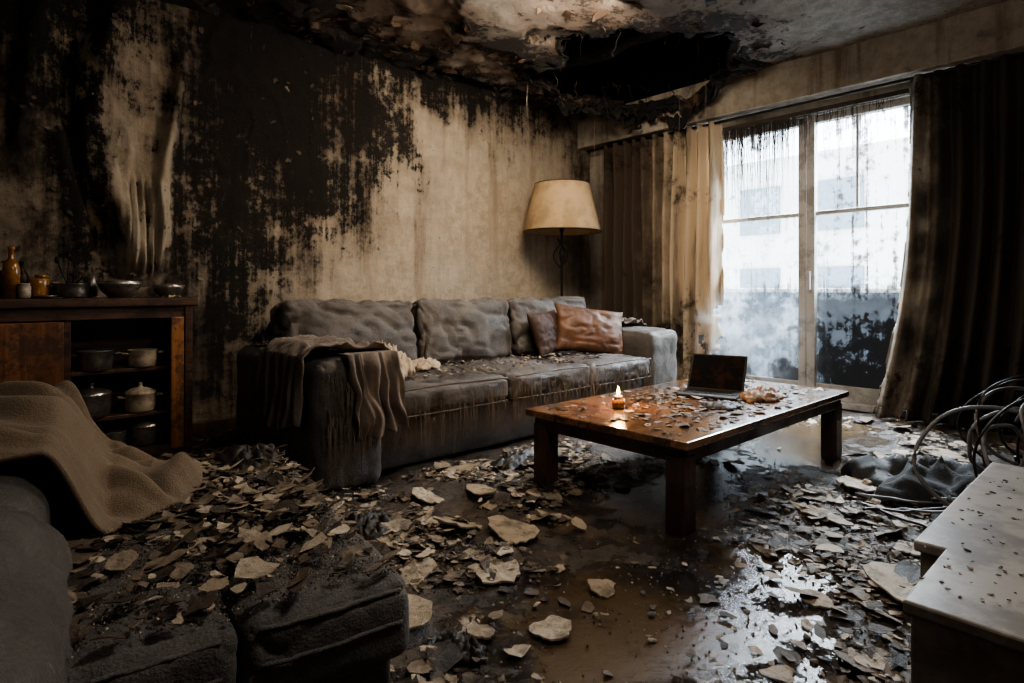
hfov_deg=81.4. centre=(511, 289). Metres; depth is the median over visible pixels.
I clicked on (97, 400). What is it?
cooking pot
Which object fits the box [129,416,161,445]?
cooking pot
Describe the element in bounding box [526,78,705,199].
drip
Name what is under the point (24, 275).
glass bottle
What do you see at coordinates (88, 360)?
cooking pot
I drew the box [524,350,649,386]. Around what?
seat cushion
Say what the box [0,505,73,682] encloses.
cushion
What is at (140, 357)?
cooking pot
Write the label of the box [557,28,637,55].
ceiling upper slab
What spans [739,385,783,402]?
debris
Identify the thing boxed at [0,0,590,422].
wall
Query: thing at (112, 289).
mixing bowl
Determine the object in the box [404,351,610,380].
flakes
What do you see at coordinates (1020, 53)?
rail
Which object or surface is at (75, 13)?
paint
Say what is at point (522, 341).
cushion
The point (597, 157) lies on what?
wall
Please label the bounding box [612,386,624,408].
candle
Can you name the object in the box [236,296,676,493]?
sofa
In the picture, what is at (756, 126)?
sheer curtain
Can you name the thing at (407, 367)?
shirt
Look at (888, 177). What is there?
apartment building
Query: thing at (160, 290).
mixing bowl
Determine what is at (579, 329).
throw pillow
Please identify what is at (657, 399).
debris
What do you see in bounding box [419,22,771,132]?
hole
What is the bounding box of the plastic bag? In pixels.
[210,443,283,479]
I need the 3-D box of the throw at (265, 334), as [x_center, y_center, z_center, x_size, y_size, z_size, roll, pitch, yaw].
[-1.394,0.261,3.615,0.330,0.104,0.358,0,0,-42]
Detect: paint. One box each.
[1,0,313,279]
[207,0,864,118]
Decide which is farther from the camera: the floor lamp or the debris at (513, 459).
the floor lamp
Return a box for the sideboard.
[0,297,198,455]
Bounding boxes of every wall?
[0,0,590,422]
[590,82,1009,432]
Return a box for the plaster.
[333,446,963,640]
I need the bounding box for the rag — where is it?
[412,356,440,369]
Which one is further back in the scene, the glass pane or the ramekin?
the glass pane
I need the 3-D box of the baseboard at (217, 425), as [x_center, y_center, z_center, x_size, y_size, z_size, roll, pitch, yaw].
[-0.667,0.955,5.454,4.270,0.090,0.045,0,0,-42]
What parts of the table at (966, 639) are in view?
panel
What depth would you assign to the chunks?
2.21 m
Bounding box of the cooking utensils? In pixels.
[54,252,89,282]
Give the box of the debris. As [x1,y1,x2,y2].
[548,379,822,434]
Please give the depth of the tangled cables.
2.42 m
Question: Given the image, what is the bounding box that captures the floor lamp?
[522,179,601,295]
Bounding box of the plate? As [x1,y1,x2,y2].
[34,295,56,297]
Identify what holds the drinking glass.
on the sideboard
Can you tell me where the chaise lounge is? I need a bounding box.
[0,457,408,682]
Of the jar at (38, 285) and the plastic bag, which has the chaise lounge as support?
the plastic bag
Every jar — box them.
[17,283,30,297]
[27,278,49,297]
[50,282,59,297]
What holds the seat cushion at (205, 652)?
on the chaise lounge
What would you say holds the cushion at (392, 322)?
on the sofa
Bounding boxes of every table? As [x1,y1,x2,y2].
[526,379,848,537]
[899,462,1023,682]
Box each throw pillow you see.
[526,309,567,356]
[554,302,624,354]
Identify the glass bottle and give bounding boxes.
[2,247,20,298]
[19,261,28,282]
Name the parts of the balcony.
handrail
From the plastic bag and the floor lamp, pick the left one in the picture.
the plastic bag
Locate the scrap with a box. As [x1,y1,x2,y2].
[700,400,743,410]
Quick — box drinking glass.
[84,277,97,297]
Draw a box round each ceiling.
[158,0,1007,120]
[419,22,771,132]
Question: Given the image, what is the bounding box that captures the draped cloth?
[254,334,390,431]
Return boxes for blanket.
[0,380,202,535]
[338,350,409,440]
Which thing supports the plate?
on the sideboard
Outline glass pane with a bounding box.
[712,105,909,388]
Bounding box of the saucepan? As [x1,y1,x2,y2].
[46,283,96,297]
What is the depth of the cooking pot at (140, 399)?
3.46 m
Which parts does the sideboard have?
door, post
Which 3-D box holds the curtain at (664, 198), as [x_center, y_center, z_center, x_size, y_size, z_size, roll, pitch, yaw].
[1.470,-0.307,6.037,0.221,2.546,1.413,0,0,-42]
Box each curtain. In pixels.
[602,121,724,380]
[722,88,908,247]
[873,54,1023,434]
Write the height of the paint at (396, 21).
0.211 m
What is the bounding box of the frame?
[705,97,937,420]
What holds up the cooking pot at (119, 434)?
on the sideboard
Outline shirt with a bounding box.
[382,340,415,379]
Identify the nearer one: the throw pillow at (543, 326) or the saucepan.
the saucepan
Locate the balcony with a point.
(731, 291)
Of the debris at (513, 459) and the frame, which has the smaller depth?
the debris at (513, 459)
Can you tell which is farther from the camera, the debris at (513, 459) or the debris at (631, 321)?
the debris at (631, 321)
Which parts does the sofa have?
backrest frame, armrest, armrest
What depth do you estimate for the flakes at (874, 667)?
2.20 m
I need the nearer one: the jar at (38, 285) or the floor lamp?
the jar at (38, 285)
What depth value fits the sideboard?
3.52 m
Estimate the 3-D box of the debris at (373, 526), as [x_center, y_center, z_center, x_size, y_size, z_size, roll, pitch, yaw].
[-0.595,0.946,2.408,0.252,0.104,0.252,0,0,-4]
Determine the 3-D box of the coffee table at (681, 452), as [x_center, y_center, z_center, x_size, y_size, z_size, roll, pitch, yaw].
[1.037,0.800,3.276,1.790,0.400,0.920,0,0,-42]
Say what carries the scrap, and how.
on the coffee table at (681, 452)
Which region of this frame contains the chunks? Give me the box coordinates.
[192,428,1023,682]
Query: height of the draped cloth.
0.464 m
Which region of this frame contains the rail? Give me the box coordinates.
[587,52,1023,151]
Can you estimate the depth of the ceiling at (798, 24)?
4.30 m
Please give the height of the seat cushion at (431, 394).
0.225 m
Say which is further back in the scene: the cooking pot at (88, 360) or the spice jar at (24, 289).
the cooking pot at (88, 360)
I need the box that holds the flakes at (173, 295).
[2,294,191,298]
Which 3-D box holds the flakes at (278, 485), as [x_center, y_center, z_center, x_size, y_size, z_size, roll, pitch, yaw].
[-0.741,0.523,1.425,0.614,0.066,1.076,0,0,-33]
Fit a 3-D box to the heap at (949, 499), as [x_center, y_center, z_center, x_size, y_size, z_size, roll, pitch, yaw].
[1.906,0.896,2.360,0.579,0.204,0.447,0,0,-42]
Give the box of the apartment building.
[722,137,910,287]
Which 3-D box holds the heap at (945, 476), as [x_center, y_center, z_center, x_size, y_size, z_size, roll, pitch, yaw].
[2.126,0.896,2.880,0.820,0.204,0.664,0,0,4]
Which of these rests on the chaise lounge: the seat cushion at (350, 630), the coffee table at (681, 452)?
the seat cushion at (350, 630)
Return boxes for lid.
[34,275,47,277]
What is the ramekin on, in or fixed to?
on the sideboard
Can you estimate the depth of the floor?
2.13 m
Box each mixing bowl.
[96,281,142,297]
[151,285,184,296]
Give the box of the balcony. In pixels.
[724,288,899,301]
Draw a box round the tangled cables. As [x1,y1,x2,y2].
[855,374,1023,527]
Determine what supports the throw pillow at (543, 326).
on the sofa
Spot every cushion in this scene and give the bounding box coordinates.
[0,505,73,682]
[59,487,237,682]
[197,457,408,682]
[270,298,417,359]
[405,366,507,417]
[411,297,511,365]
[442,356,589,398]
[506,296,585,356]
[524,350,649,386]
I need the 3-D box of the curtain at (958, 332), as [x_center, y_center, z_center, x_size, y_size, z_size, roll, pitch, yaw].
[3.372,-0.307,3.969,0.216,2.546,1.753,0,0,-42]
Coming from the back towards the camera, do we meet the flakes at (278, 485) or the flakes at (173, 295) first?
the flakes at (173, 295)
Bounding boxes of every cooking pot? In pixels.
[71,349,120,371]
[79,383,111,418]
[102,428,126,443]
[117,382,162,412]
[121,348,164,367]
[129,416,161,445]
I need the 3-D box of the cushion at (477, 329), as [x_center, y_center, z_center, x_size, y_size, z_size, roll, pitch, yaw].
[-0.381,0.306,4.396,0.865,0.497,0.350,1,-12,-43]
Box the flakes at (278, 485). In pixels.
[66,443,399,644]
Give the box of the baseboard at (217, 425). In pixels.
[192,417,236,436]
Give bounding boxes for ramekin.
[133,287,148,295]
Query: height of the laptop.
0.210 m
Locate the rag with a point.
(421, 363)
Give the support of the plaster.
on the floor
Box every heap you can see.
[840,454,986,510]
[928,495,953,525]
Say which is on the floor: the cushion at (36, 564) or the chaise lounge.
the chaise lounge
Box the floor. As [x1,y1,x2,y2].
[153,410,1023,682]
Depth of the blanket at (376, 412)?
2.93 m
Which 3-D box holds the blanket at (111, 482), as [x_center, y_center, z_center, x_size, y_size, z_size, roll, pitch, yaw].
[-1.216,0.432,1.498,0.791,0.366,0.790,0,0,-22]
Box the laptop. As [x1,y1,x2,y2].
[676,353,747,400]
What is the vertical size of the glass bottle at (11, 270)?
0.270 m
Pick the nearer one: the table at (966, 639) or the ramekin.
the table at (966, 639)
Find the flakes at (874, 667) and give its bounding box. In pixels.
[160,415,1023,682]

